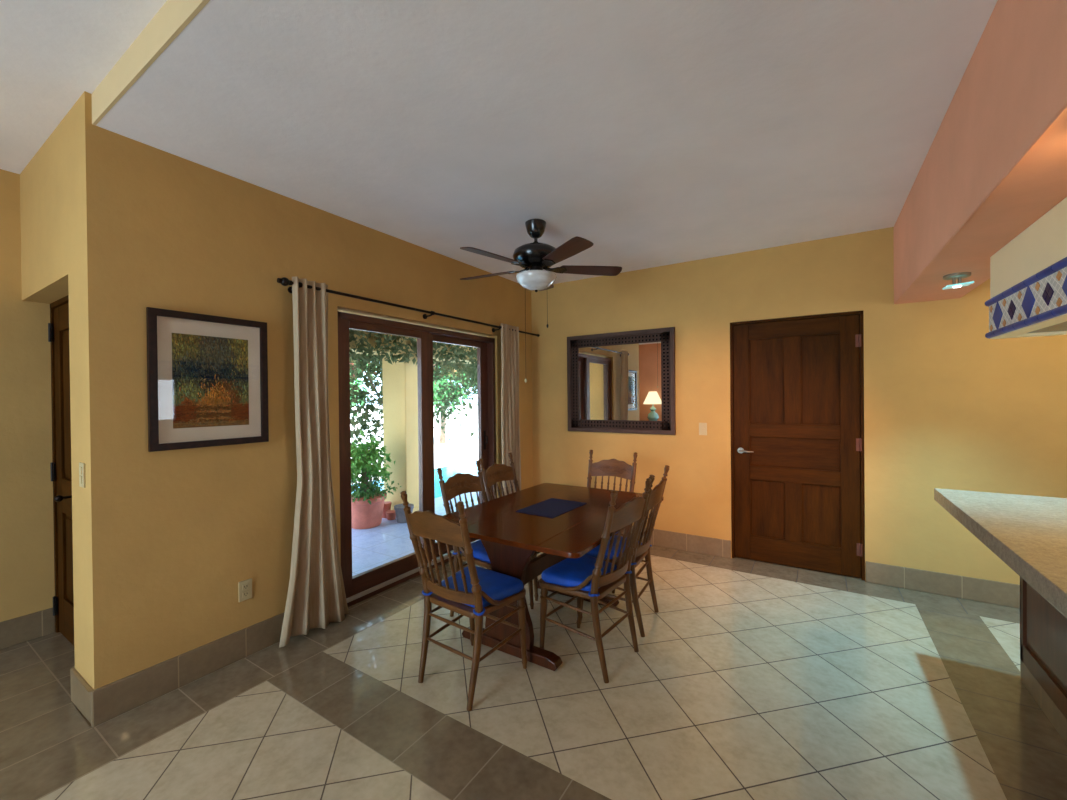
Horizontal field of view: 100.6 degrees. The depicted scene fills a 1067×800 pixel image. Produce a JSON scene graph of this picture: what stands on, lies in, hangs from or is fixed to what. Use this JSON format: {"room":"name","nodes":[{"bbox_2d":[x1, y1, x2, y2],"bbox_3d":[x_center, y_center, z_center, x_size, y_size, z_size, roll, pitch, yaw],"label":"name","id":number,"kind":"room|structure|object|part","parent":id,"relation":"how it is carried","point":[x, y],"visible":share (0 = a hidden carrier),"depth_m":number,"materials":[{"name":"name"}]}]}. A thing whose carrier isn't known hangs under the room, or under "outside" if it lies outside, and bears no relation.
{"room":"dining room","nodes":[
{"label":"dining room","id":0,"kind":"room"},
{"bbox_2d":[0,169,54,621],"bbox_3d":[-4.216,0.025,1.343,0.150,3.020,4.120,0,0,33],"label":"wall","id":1,"kind":"structure","parent":0,"point":[27,582],"depth_m":2.77,"materials":[{"name":"yellow paint"}]},
{"bbox_2d":[0,608,55,648],"bbox_3d":[-4.181,1.453,1.231,0.014,0.165,3.940,0,0,33],"label":"baseboard","id":2,"kind":"structure","parent":1,"relation":"attached to","point":[21,629],"depth_m":2.78,"materials":[{"name":"beige tile"}]},
{"bbox_2d":[20,116,68,303],"bbox_3d":[-2.631,0.001,2.596,1.170,3.020,0.300,0,0,33],"label":"wall","id":3,"kind":"structure","parent":0,"point":[43,182],"depth_m":2.46,"materials":[{"name":"yellow paint"}]},
{"bbox_2d":[48,295,73,645],"bbox_3d":[-2.696,0.440,2.602,1.056,2.143,0.130,0,0,33],"label":"door","id":4,"kind":"structure","parent":3,"relation":"in","point":[58,327],"depth_m":2.81,"materials":[{"name":"brown wood"}]},
{"bbox_3d":[-2.800,0.583,2.641,0.040,0.040,0.080,0,0,33],"label":"knob","id":5,"kind":"part","parent":4,"relation":"part of","materials":[{"name":"brown metal"}]},
{"bbox_3d":[-2.677,0.454,2.631,0.740,2.095,0.040,0,0,33],"label":"rail","id":6,"kind":"part","parent":4,"relation":"part of","materials":[{"name":"brown wood"}]},
{"bbox_3d":[-2.848,0.028,2.739,0.340,0.950,0.030,0,0,33],"label":"panel","id":7,"kind":"part","parent":4,"relation":"part of","materials":[{"name":"brown wood"}]},
{"bbox_3d":[-2.838,0.988,2.745,0.340,0.570,0.030,0,0,33],"label":"panel","id":8,"kind":"part","parent":4,"relation":"part of","materials":[{"name":"brown wood"}]},
{"bbox_2d":[0,0,166,173],"bbox_3d":[-1.198,-1.459,-0.606,7.350,0.090,4.120,0,0,33],"label":"ceiling","id":9,"kind":"structure","parent":0,"point":[52,52],"depth_m":1.82,"materials":[{"name":"white paint"}]},
{"bbox_2d":[92,0,209,125],"bbox_3d":[0.407,-1.367,0.493,5.830,0.141,0.012,0,0,33],"label":"ceiling beam","id":10,"kind":"structure","parent":9,"relation":"attached to","point":[173,16],"depth_m":1.70,"materials":[{"name":"beige paint"}]},
{"bbox_2d":[66,91,532,689],"bbox_3d":[-1.113,-0.021,3.809,0.320,3.020,3.980,0,0,33],"label":"wall","id":11,"kind":"structure","parent":0,"point":[164,542],"depth_m":2.38,"materials":[{"name":"yellow paint"}]},
{"bbox_2d":[79,462,84,487],"bbox_3d":[-2.151,0.357,2.109,0.072,0.116,0.011,0,0,33],"label":"light switch","id":12,"kind":"object","parent":11,"relation":"attached to","point":[81,465],"visible":1,"depth_m":2.10,"materials":[{"name":"beige plastic"}]},
{"bbox_2d":[70,612,284,726],"bbox_3d":[-1.160,1.407,3.727,0.354,0.165,3.800,0,0,33],"label":"baseboard","id":13,"kind":"structure","parent":11,"relation":"attached to","point":[97,706],"depth_m":2.27,"materials":[{"name":"beige tile"}]},
{"bbox_2d":[146,307,268,451],"bbox_3d":[-1.772,-0.105,2.452,0.030,0.722,0.568,0,0,33],"label":"framed picture","id":14,"kind":"object","parent":11,"relation":"attached to","point":[207,375],"visible":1,"depth_m":2.42,"materials":[{"name":"brown wood"}]},
{"bbox_2d":[172,333,248,428],"bbox_3d":[-1.775,-0.102,2.453,0.001,0.498,0.366,0,0,33],"label":"painting","id":15,"kind":"object","parent":14,"relation":"attached to","point":[210,381],"depth_m":2.44},
{"bbox_2d":[238,578,251,601],"bbox_3d":[-1.687,1.114,2.595,0.010,0.116,0.072,0,0,33],"label":"power outlet","id":16,"kind":"object","parent":11,"relation":"attached to","point":[244,587],"visible":1,"depth_m":2.59,"materials":[{"name":"beige plastic"}]},
{"bbox_2d":[242,583,248,589],"bbox_3d":[-1.685,1.092,2.594,0.003,0.032,0.034,0,0,33],"label":"socket","id":17,"kind":"object","parent":16,"relation":"attached to","point":[245,586],"depth_m":2.59,"materials":[{"name":"beige plastic"}]},
{"bbox_2d":[243,590,248,597],"bbox_3d":[-1.684,1.136,2.594,0.003,0.032,0.034,0,0,33],"label":"socket","id":18,"kind":"object","parent":16,"relation":"attached to","point":[245,592],"depth_m":2.59,"materials":[{"name":"beige plastic"}]},
{"bbox_2d":[277,277,539,336],"bbox_3d":[-0.754,-0.730,3.969,0.121,0.068,3.030,0,0,33],"label":"curtain rod","id":19,"kind":"object","parent":11,"relation":"attached to","point":[284,281],"visible":0.94,"depth_m":3.37,"materials":[{"name":"brown metal"}]},
{"bbox_2d":[279,277,348,647],"bbox_3d":[-1.412,0.363,2.856,0.086,2.256,0.486,0,0,33],"label":"curtain","id":20,"kind":"object","parent":19,"relation":"hanging from","point":[316,596],"visible":1,"depth_m":2.85,"materials":[{"name":"beige fabric"}]},
{"bbox_2d":[501,323,520,495],"bbox_3d":[-0.238,0.339,4.692,0.085,2.254,0.348,0,0,33],"label":"curtain","id":21,"kind":"object","parent":19,"relation":"hanging from","point":[510,424],"visible":0.71,"depth_m":4.68,"materials":[{"name":"beige fabric"}]},
{"bbox_2d":[338,311,496,606],"bbox_3d":[-0.943,0.423,3.938,0.133,2.125,1.840,0,0,33],"label":"door","id":22,"kind":"structure","parent":11,"relation":"in","point":[362,586],"depth_m":3.83,"materials":[{"name":"brown wood"}]},
{"bbox_3d":[-1.165,0.423,3.543,0.045,2.035,0.695,0,0,33],"label":"rail","id":23,"kind":"part","parent":22,"relation":"part of","materials":[{"name":"brown wood"}]},
{"bbox_3d":[-0.934,1.468,3.945,0.130,0.035,1.840,0,0,33],"label":"sill","id":24,"kind":"part","parent":22,"relation":"part of","materials":[{"name":"brown wood"}]},
{"bbox_3d":[-0.739,0.414,4.312,0.045,2.035,0.670,0,0,33],"label":"rail","id":25,"kind":"part","parent":22,"relation":"part of","materials":[{"name":"brown wood"}]},
{"bbox_3d":[-0.494,0.417,4.612,0.042,0.200,0.030,0,0,33],"label":"pull handle","id":26,"kind":"part","parent":22,"relation":"part of","materials":[{"name":"brown metal"}]},
{"bbox_2d":[351,494,386,528],"bbox_3d":[-2.065,1.356,5.444,0.497,0.365,0.497,0,0,33],"label":"pot","id":27,"kind":"object","parent":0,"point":[365,515],"depth_m":5.27,"materials":[{"name":"ceramic"}]},
{"bbox_2d":[0,543,1066,799],"bbox_3d":[-0.155,1.496,0.949,7.300,0.001,7.800,0,0,33],"label":"floor","id":28,"kind":"structure","parent":0,"point":[750,679],"depth_m":2.12,"materials":[{"name":"beige tile"}]},
{"bbox_2d":[400,491,526,710],"bbox_3d":[-0.359,0.980,2.372,0.450,1.024,0.530,0,0,36],"label":"dining chair","id":29,"kind":"object","parent":28,"relation":"on","point":[474,592],"visible":1,"depth_m":2.26,"materials":[{"name":"brown wood"}]},
{"bbox_3d":[-0.609,1.032,2.357,0.057,0.924,0.152,0,0,36],"label":"leg","id":30,"kind":"part","parent":29,"relation":"part of","materials":[{"name":"brown wood"}]},
{"bbox_3d":[-0.494,0.620,2.190,0.392,0.159,0.083,0,0,36],"label":"crest rail","id":31,"kind":"part","parent":29,"relation":"part of","materials":[{"name":"brown wood"}]},
{"bbox_3d":[-0.437,0.979,2.265,0.365,0.060,0.065,0,0,36],"label":"rail","id":32,"kind":"part","parent":29,"relation":"part of","materials":[{"name":"brown wood"}]},
{"bbox_3d":[-0.297,1.031,2.129,0.057,0.924,0.152,0,0,36],"label":"leg","id":33,"kind":"part","parent":29,"relation":"part of","materials":[{"name":"brown wood"}]},
{"bbox_3d":[-0.375,1.278,2.675,0.046,0.420,0.060,0,0,36],"label":"leg","id":34,"kind":"part","parent":29,"relation":"part of","materials":[{"name":"brown wood"}]},
{"bbox_3d":[-0.316,1.064,2.431,0.444,0.030,0.387,0,0,36],"label":"seat","id":35,"kind":"part","parent":29,"relation":"part of","materials":[{"name":"brown wood"}]},
{"bbox_2d":[441,566,522,607],"bbox_3d":[-0.307,1.019,2.443,0.432,0.056,0.345,0,0,36],"label":"cushion","id":36,"kind":"object","parent":29,"relation":"on","point":[501,589],"depth_m":2.38,"materials":[{"name":"blue fabric"}]},
{"bbox_3d":[-0.063,1.277,2.448,0.046,0.420,0.060,0,0,36],"label":"leg","id":37,"kind":"part","parent":29,"relation":"part of","materials":[{"name":"brown wood"}]},
{"bbox_2d":[437,460,533,616],"bbox_3d":[-0.331,0.975,3.108,0.530,1.024,0.450,0,0,33],"label":"dining chair","id":38,"kind":"object","parent":28,"relation":"on","point":[458,484],"visible":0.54,"depth_m":3.13,"materials":[{"name":"brown wood"}]},
{"bbox_3d":[-0.569,1.028,3.032,0.152,0.924,0.057,0,0,33],"label":"leg","id":39,"kind":"part","parent":38,"relation":"part of","materials":[{"name":"brown wood"}]},
{"bbox_3d":[-0.523,0.614,3.226,0.083,0.159,0.392,0,0,33],"label":"crest rail","id":40,"kind":"part","parent":38,"relation":"part of","materials":[{"name":"brown wood"}]},
{"bbox_3d":[-0.269,1.059,3.070,0.387,0.030,0.444,0,0,33],"label":"seat","id":41,"kind":"part","parent":38,"relation":"part of","materials":[{"name":"brown wood"}]},
{"bbox_2d":[471,540,490,563],"bbox_3d":[-0.257,1.015,3.062,0.345,0.056,0.432,0,0,33],"label":"cushion","id":42,"kind":"object","parent":38,"relation":"on","point":[480,555],"depth_m":2.91,"materials":[{"name":"blue fabric"}]},
{"bbox_3d":[-0.361,1.024,3.357,0.152,0.924,0.057,0,0,33],"label":"leg","id":43,"kind":"part","parent":38,"relation":"part of","materials":[{"name":"brown wood"}]},
{"bbox_3d":[-0.028,1.272,3.147,0.060,0.420,0.046,0,0,33],"label":"leg","id":44,"kind":"part","parent":38,"relation":"part of","materials":[{"name":"brown wood"}]},
{"bbox_2d":[479,452,539,600],"bbox_3d":[-0.096,0.970,3.567,0.530,1.024,0.450,0,0,31],"label":"dining chair","id":45,"kind":"object","parent":28,"relation":"on","point":[495,473],"visible":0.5,"depth_m":3.64,"materials":[{"name":"brown wood"}]},
{"bbox_3d":[-0.332,1.023,3.483,0.152,0.924,0.057,0,0,31],"label":"leg","id":46,"kind":"part","parent":45,"relation":"part of","materials":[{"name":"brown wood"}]},
{"bbox_3d":[-0.292,0.609,3.679,0.083,0.159,0.392,0,0,31],"label":"crest rail","id":47,"kind":"part","parent":45,"relation":"part of","materials":[{"name":"brown wood"}]},
{"bbox_3d":[-0.136,1.019,3.816,0.152,0.924,0.057,0,0,31],"label":"leg","id":48,"kind":"part","parent":45,"relation":"part of","materials":[{"name":"brown wood"}]},
{"bbox_3d":[0.008,1.271,3.285,0.060,0.420,0.046,0,0,31],"label":"leg","id":49,"kind":"part","parent":45,"relation":"part of","materials":[{"name":"brown wood"}]},
{"bbox_2d":[443,483,663,670],"bbox_3d":[0.158,1.105,3.005,1.056,0.750,1.450,0,0,33],"label":"dining table","id":50,"kind":"object","parent":28,"relation":"on","point":[510,539],"visible":0.59,"depth_m":2.63,"materials":[{"name":"brown wood"}]},
{"bbox_2d":[515,498,586,517],"bbox_3d":[0.128,0.728,3.014,0.290,0.005,0.450,0,0,35],"label":"placemat","id":51,"kind":"object","parent":50,"relation":"on","point":[552,507],"visible":1,"depth_m":2.99,"materials":[{"name":"blue fabric"}]},
{"bbox_2d":[539,478,651,682],"bbox_3d":[0.358,0.972,2.570,0.530,1.024,0.450,0,0,39],"label":"dining chair","id":52,"kind":"object","parent":28,"relation":"on","point":[586,576],"visible":1,"depth_m":2.47,"materials":[{"name":"brown wood"}]},
{"bbox_3d":[0.059,1.275,2.565,0.060,0.420,0.046,0,0,39],"label":"leg","id":53,"kind":"part","parent":52,"relation":"part of","materials":[{"name":"brown wood"}]},
{"bbox_3d":[0.300,1.270,2.867,0.060,0.420,0.046,0,0,39],"label":"leg","id":54,"kind":"part","parent":52,"relation":"part of","materials":[{"name":"brown wood"}]},
{"bbox_2d":[541,554,616,590],"bbox_3d":[0.291,1.012,2.624,0.345,0.056,0.432,0,0,39],"label":"cushion","id":55,"kind":"object","parent":52,"relation":"on","point":[570,574],"depth_m":2.53,"materials":[{"name":"blue fabric"}]},
{"bbox_3d":[0.303,1.056,2.615,0.387,0.030,0.444,0,0,39],"label":"seat","id":56,"kind":"part","parent":52,"relation":"part of","materials":[{"name":"brown wood"}]},
{"bbox_3d":[0.363,1.023,2.319,0.152,0.924,0.057,0,0,39],"label":"leg","id":57,"kind":"part","parent":52,"relation":"part of","materials":[{"name":"brown wood"}]},
{"bbox_3d":[0.462,0.968,2.487,0.065,0.060,0.365,0,0,39],"label":"rail","id":58,"kind":"part","parent":52,"relation":"part of","materials":[{"name":"brown wood"}]},
{"bbox_3d":[0.529,0.609,2.428,0.083,0.159,0.392,0,0,39],"label":"crest rail","id":59,"kind":"part","parent":52,"relation":"part of","materials":[{"name":"brown wood"}]},
{"bbox_3d":[0.604,1.018,2.621,0.152,0.924,0.057,0,0,39],"label":"leg","id":60,"kind":"part","parent":52,"relation":"part of","materials":[{"name":"brown wood"}]},
{"bbox_2d":[587,450,637,592],"bbox_3d":[0.572,0.963,3.697,0.450,1.024,0.530,0,0,33],"label":"dining chair","id":61,"kind":"object","parent":28,"relation":"on","point":[612,467],"visible":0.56,"depth_m":3.87,"materials":[{"name":"brown wood"}]},
{"bbox_3d":[0.497,1.012,3.937,0.057,0.924,0.152,0,0,33],"label":"leg","id":62,"kind":"part","parent":61,"relation":"part of","materials":[{"name":"brown wood"}]},
{"bbox_3d":[0.689,0.598,3.884,0.392,0.159,0.083,0,0,33],"label":"crest rail","id":63,"kind":"part","parent":61,"relation":"part of","materials":[{"name":"brown wood"}]},
{"bbox_3d":[0.822,1.010,3.729,0.057,0.924,0.152,0,0,33],"label":"leg","id":64,"kind":"part","parent":61,"relation":"part of","materials":[{"name":"brown wood"}]},
{"bbox_2d":[581,465,668,636],"bbox_3d":[0.617,0.966,3.003,0.530,1.024,0.450,0,0,29],"label":"dining chair","id":65,"kind":"object","parent":28,"relation":"on","point":[654,500],"visible":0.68,"depth_m":2.86,"materials":[{"name":"brown wood"}]},
{"bbox_2d":[586,535,641,559],"bbox_3d":[0.542,1.007,3.046,0.345,0.056,0.432,0,0,29],"label":"cushion","id":66,"kind":"object","parent":65,"relation":"on","point":[594,552],"depth_m":2.91,"materials":[{"name":"blue fabric"}]},
{"bbox_3d":[0.556,1.051,3.039,0.387,0.030,0.444,0,0,29],"label":"seat","id":67,"kind":"part","parent":65,"relation":"part of","materials":[{"name":"blue fabric"}]},
{"bbox_3d":[0.664,1.017,2.757,0.152,0.924,0.057,0,0,29],"label":"leg","id":68,"kind":"part","parent":65,"relation":"part of","materials":[{"name":"brown wood"}]},
{"bbox_3d":[0.734,0.963,2.939,0.065,0.060,0.365,0,0,29],"label":"rail","id":69,"kind":"part","parent":65,"relation":"part of","materials":[{"name":"brown wood"}]},
{"bbox_3d":[0.852,1.013,3.094,0.152,0.924,0.057,0,0,29],"label":"leg","id":70,"kind":"part","parent":65,"relation":"part of","materials":[{"name":"brown wood"}]},
{"bbox_3d":[0.809,0.603,2.893,0.083,0.159,0.392,0,0,29],"label":"crest rail","id":71,"kind":"part","parent":65,"relation":"part of","materials":[{"name":"brown wood"}]},
{"bbox_2d":[1020,577,1066,743],"bbox_3d":[2.154,1.033,0.832,0.950,0.880,2.900,0,0,33],"label":"kitchen island","id":72,"kind":"object","parent":28,"relation":"on","point":[1043,629],"visible":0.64,"depth_m":2.08,"materials":[{"name":"brown wood"}]},
{"bbox_2d":[934,488,1066,617],"bbox_3d":[2.068,0.558,0.889,1.380,0.068,3.114,0,0,33],"label":"island countertop","id":73,"kind":"structure","parent":72,"relation":"on","point":[1028,533],"depth_m":1.79,"materials":[{"name":"beige stone"}]},
{"bbox_3d":[2.349,0.969,1.997,0.009,0.530,0.590,0,0,33],"label":"panel","id":74,"kind":"part","parent":72,"relation":"part of","materials":[{"name":"brown wood"}]},
{"bbox_2d":[96,0,997,283],"bbox_3d":[1.419,-1.417,2.075,5.830,0.200,3.745,0,0,33],"label":"ceiling","id":75,"kind":"structure","parent":0,"point":[651,133],"depth_m":2.00,"materials":[{"name":"white paint"}]},
{"bbox_2d":[460,219,621,381],"bbox_3d":[-0.015,-0.720,3.274,1.240,1.180,1.256,0,0,33],"label":"ceiling fan","id":76,"kind":"object","parent":75,"relation":"hanging from","point":[534,257],"visible":1,"depth_m":3.17,"materials":[{"name":"black metal"}]},
{"bbox_3d":[-0.353,-0.970,3.454,0.480,0.007,0.142,0,12,27],"label":"blade","id":77,"kind":"part","parent":76,"relation":"part of","materials":[{"name":"brown wood"}]},
{"bbox_3d":[-0.271,-0.968,2.973,0.480,0.007,0.142,-1,12,-45],"label":"blade","id":78,"kind":"part","parent":76,"relation":"part of","materials":[{"name":"brown wood"}]},
{"bbox_3d":[-0.107,-0.976,3.330,0.189,0.041,0.090,0,12,27],"label":"blade arm","id":79,"kind":"part","parent":76,"relation":"part of","materials":[{"name":"black metal"}]},
{"bbox_3d":[-0.077,-0.975,3.168,0.189,0.041,0.090,-1,12,-45],"label":"blade arm","id":80,"kind":"part","parent":76,"relation":"part of","materials":[{"name":"black metal"}]},
{"bbox_3d":[-0.046,-0.542,3.292,0.038,0.766,0.003,0,0,33],"label":"pull chain","id":81,"kind":"part","parent":76,"relation":"part of","materials":[{"name":"brown metal"}]},
{"bbox_3d":[0.018,-1.056,3.269,0.343,0.163,0.343,0,0,33],"label":"motor","id":82,"kind":"part","parent":76,"relation":"part of","materials":[{"name":"black metal"}]},
{"bbox_3d":[0.020,-0.867,3.270,0.303,0.110,0.303,0,0,33],"label":"lamp shade","id":83,"kind":"part","parent":76,"relation":"part of","materials":[{"name":"white glass"}]},
{"bbox_3d":[0.086,-0.976,3.146,0.090,0.041,0.189,13,-6,-27],"label":"blade arm","id":84,"kind":"part","parent":76,"relation":"part of","materials":[{"name":"black metal"}]},
{"bbox_3d":[0.157,-0.978,3.295,0.189,0.041,0.090,-1,-12,-9],"label":"blade arm","id":85,"kind":"part","parent":76,"relation":"part of","materials":[{"name":"black metal"}]},
{"bbox_3d":[0.211,-0.972,2.902,0.142,0.007,0.480,13,-6,-27],"label":"blade","id":86,"kind":"part","parent":76,"relation":"part of","materials":[{"name":"brown wood"}]},
{"bbox_3d":[0.428,-0.977,3.339,0.480,0.007,0.142,-1,-12,-9],"label":"blade","id":87,"kind":"part","parent":76,"relation":"part of","materials":[{"name":"brown wood"}]},
{"bbox_2d":[894,0,1066,303],"bbox_3d":[0.899,-1.067,0.124,0.380,0.746,7.600,0,0,33],"label":"soffit","id":88,"kind":"structure","parent":75,"relation":"attached to","point":[995,163],"depth_m":1.60,"materials":[{"name":"paint"}]},
{"bbox_2d":[942,272,973,289],"bbox_3d":[2.471,-0.694,2.584,0.122,0.074,0.121,0,0,33],"label":"spot lamp","id":89,"kind":"object","parent":88,"relation":"attached to","point":[960,275],"visible":1,"depth_m":2.56,"materials":[{"name":"teal glass"}]},
{"bbox_3d":[2.475,-0.668,2.585,0.116,0.010,0.116,-5,1,33],"label":"glass plate","id":90,"kind":"part","parent":89,"relation":"part of","materials":[{"name":"teal glass"}]},
{"bbox_2d":[985,197,1066,338],"bbox_3d":[2.111,-0.802,1.269,0.741,1.031,1.923,0,0,33],"label":"range hood","id":91,"kind":"object","parent":75,"relation":"attached to","point":[1028,275],"visible":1,"depth_m":1.83,"materials":[{"name":"beige paint"}]},
{"bbox_3d":[2.115,-0.322,1.272,0.736,0.031,1.922,0,0,33],"label":"bullnose trim","id":92,"kind":"part","parent":91,"relation":"part of","materials":[{"name":"tile"}]},
{"bbox_3d":[2.113,-0.486,1.272,0.737,0.033,1.923,0,0,33],"label":"bullnose trim","id":93,"kind":"part","parent":91,"relation":"part of","materials":[{"name":"tile"}]},
{"bbox_3d":[2.118,-0.319,1.262,0.580,0.010,1.760,0,0,33],"label":"filter panel","id":94,"kind":"part","parent":91,"relation":"part of","materials":[{"name":"metal"}]},
{"bbox_2d":[531,227,1066,584],"bbox_3d":[2.485,-0.058,3.776,6.180,3.020,0.240,0,0,33],"label":"wall","id":95,"kind":"structure","parent":0,"point":[948,405],"depth_m":3.52,"materials":[{"name":"yellow paint"}]},
{"bbox_2d":[567,327,675,434],"bbox_3d":[0.881,-0.182,4.632,1.178,1.050,0.038,0,0,33],"label":"wall mirror","id":96,"kind":"object","parent":95,"relation":"attached to","point":[618,382],"visible":1,"depth_m":4.60,"materials":[{"name":"brown wood"}]},
{"bbox_2d":[578,342,661,420],"bbox_3d":[0.883,-0.182,4.635,0.914,0.786,0.005,0,0,33],"label":"mirror glass","id":97,"kind":"object","parent":96,"relation":"attached to","point":[618,381],"depth_m":4.62,"materials":[{"name":"mirror"}]},
{"bbox_2d":[699,423,706,434],"bbox_3d":[1.604,0.274,4.194,0.072,0.116,0.011,0,0,33],"label":"light switch","id":98,"kind":"object","parent":95,"relation":"attached to","point":[702,426],"visible":1,"depth_m":4.19,"materials":[{"name":"beige plastic"}]},
{"bbox_2d":[730,311,864,580],"bbox_3d":[2.250,0.368,3.842,0.994,2.171,0.151,0,0,33],"label":"door","id":99,"kind":"structure","parent":95,"relation":"in","point":[797,383],"depth_m":3.81,"materials":[{"name":"brown wood"}]},
{"bbox_3d":[1.915,0.461,4.004,0.137,0.053,0.061,0,0,33],"label":"handle","id":100,"kind":"part","parent":99,"relation":"part of","materials":[{"name":"silver metal"}]},
{"bbox_3d":[2.086,-0.169,3.965,0.281,0.765,0.024,0,0,33],"label":"panel","id":101,"kind":"part","parent":99,"relation":"part of","materials":[{"name":"brown wood"}]},
{"bbox_3d":[2.098,0.972,3.972,0.281,0.516,0.024,0,0,33],"label":"panel","id":102,"kind":"part","parent":99,"relation":"part of","materials":[{"name":"brown wood"}]},
{"bbox_3d":[2.255,0.376,3.851,0.677,2.131,0.050,0,0,33],"label":"rail","id":103,"kind":"part","parent":99,"relation":"part of","materials":[{"name":"brown wood"}]},
{"bbox_3d":[2.262,0.460,3.861,0.683,0.274,0.024,0,0,33],"label":"panel","id":104,"kind":"part","parent":99,"relation":"part of","materials":[{"name":"brown wood"}]},
{"bbox_3d":[2.425,-0.171,3.749,0.282,0.765,0.024,0,0,33],"label":"panel","id":105,"kind":"part","parent":99,"relation":"part of","materials":[{"name":"brown wood"}]},
{"bbox_3d":[2.436,0.970,3.756,0.282,0.516,0.024,0,0,33],"label":"panel","id":106,"kind":"part","parent":99,"relation":"part of","materials":[{"name":"brown wood"}]},
{"bbox_2d":[621,526,1019,608],"bbox_3d":[2.458,1.371,3.660,5.816,0.165,0.014,0,0,33],"label":"baseboard","id":107,"kind":"structure","parent":95,"relation":"attached to","point":[963,587],"depth_m":3.37,"materials":[{"name":"beige tile"}]},
{"label":"outside","id":108,"kind":"structure","parent":0,"visible":0},
{"bbox_2d":[350,416,477,483],"bbox_3d":[-21.976,1.819,25.944,55.000,0.200,100.000,0,0,33],"label":"ground","id":109,"kind":"structure","parent":108,"point":[462,448],"depth_m":16.83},
{"bbox_2d":[350,363,376,414],"bbox_3d":[-5.826,-0.456,13.588,4.308,4.180,3.835,0,0,33],"label":"tree","id":110,"kind":"object","parent":109,"relation":"on","point":[357,379],"visible":0.02,"depth_m":12.57,"materials":[{"name":"green plant"}]},
{"bbox_2d":[349,329,477,452],"bbox_3d":[-1.341,0.265,7.466,1.911,2.713,7.404,0,0,33],"label":"climbing vine","id":111,"kind":"object","parent":109,"relation":"on","point":[360,360],"visible":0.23,"depth_m":6.32,"materials":[{"name":"green plant"}]},
{"bbox_2d":[350,403,477,423],"bbox_3d":[-13.940,1.057,26.731,0.300,1.150,70.000,0,0,33],"label":"wall","id":112,"kind":"structure","parent":109,"relation":"on","point":[474,411],"depth_m":37.94,"materials":[{"name":"white paint"}]},
{"bbox_2d":[379,366,477,443],"bbox_3d":[-3.251,-0.366,16.077,4.250,3.918,3.118,-1,0,-6],"label":"tree","id":113,"kind":"object","parent":109,"relation":"on","point":[442,440],"visible":0.12,"depth_m":16.07,"materials":[{"name":"green plant"}]},
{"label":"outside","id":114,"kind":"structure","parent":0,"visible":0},
{"bbox_2d":[352,492,478,575],"bbox_3d":[-0.557,1.616,6.566,1.970,0.200,8.570,0,0,33],"label":"floor","id":115,"kind":"structure","parent":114,"point":[389,541],"depth_m":4.79,"materials":[{"name":"tile"}]},
{"bbox_2d":[351,430,401,528],"bbox_3d":[-2.047,0.949,5.441,0.799,1.179,0.784,-1,0,-14],"label":"potted shrub","id":116,"kind":"object","parent":115,"relation":"on","point":[367,505],"visible":0.8,"depth_m":5.32,"materials":[{"name":"green plant"}]},
{"bbox_3d":[-2.112,0.890,5.494,0.420,0.644,0.453,-1,0,-5],"label":"stem","id":117,"kind":"part","parent":116,"relation":"part of","materials":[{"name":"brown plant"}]},
{"bbox_2d":[382,501,390,517],"bbox_3d":[-1.938,1.440,5.809,0.147,0.190,0.147,0,0,33],"label":"flower pot","id":118,"kind":"object","parent":115,"relation":"on","point":[387,504],"visible":0.61,"depth_m":5.76,"materials":[{"name":"ceramic"}]},
{"bbox_2d":[386,510,395,519],"bbox_3d":[-1.830,1.485,5.699,0.136,0.100,0.136,0,0,33],"label":"flower pot","id":119,"kind":"object","parent":115,"relation":"on","point":[391,515],"visible":0.88,"depth_m":5.65,"materials":[{"name":"ceramic"}]},
{"bbox_2d":[382,355,418,511],"bbox_3d":[-1.727,0.466,6.066,0.480,2.130,0.480,0,0,33],"label":"patio column","id":120,"kind":"structure","parent":115,"relation":"on","point":[400,381],"depth_m":5.86,"materials":[{"name":"yellow paint"}]},
{"bbox_2d":[394,503,413,522],"bbox_3d":[-1.634,1.433,5.597,0.241,0.200,0.241,0,0,33],"label":"planter","id":121,"kind":"object","parent":115,"relation":"on","point":[400,515],"visible":0.62,"depth_m":5.51,"materials":[{"name":"grey ceramic"}]},
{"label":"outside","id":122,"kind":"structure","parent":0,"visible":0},
{"bbox_2d":[351,460,477,497],"bbox_3d":[-1.663,1.583,8.799,2.300,0.058,11.000,0,0,33],"label":"pool","id":123,"kind":"object","parent":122,"point":[468,467],"depth_m":9.58,"materials":[{"name":"liquid"}]},
{"bbox_3d":[-0.566,0.443,7.881,0.480,2.130,0.480,0,0,33],"label":"patio column","id":124,"kind":"structure","parent":0,"visible":0},
{"bbox_2d":[349,329,476,363],"bbox_3d":[-1.200,-0.799,6.948,0.460,0.380,8.570,0,0,33],"label":"beam","id":125,"kind":"structure","parent":124,"relation":"on","point":[371,340],"depth_m":5.63,"materials":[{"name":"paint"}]}
]}

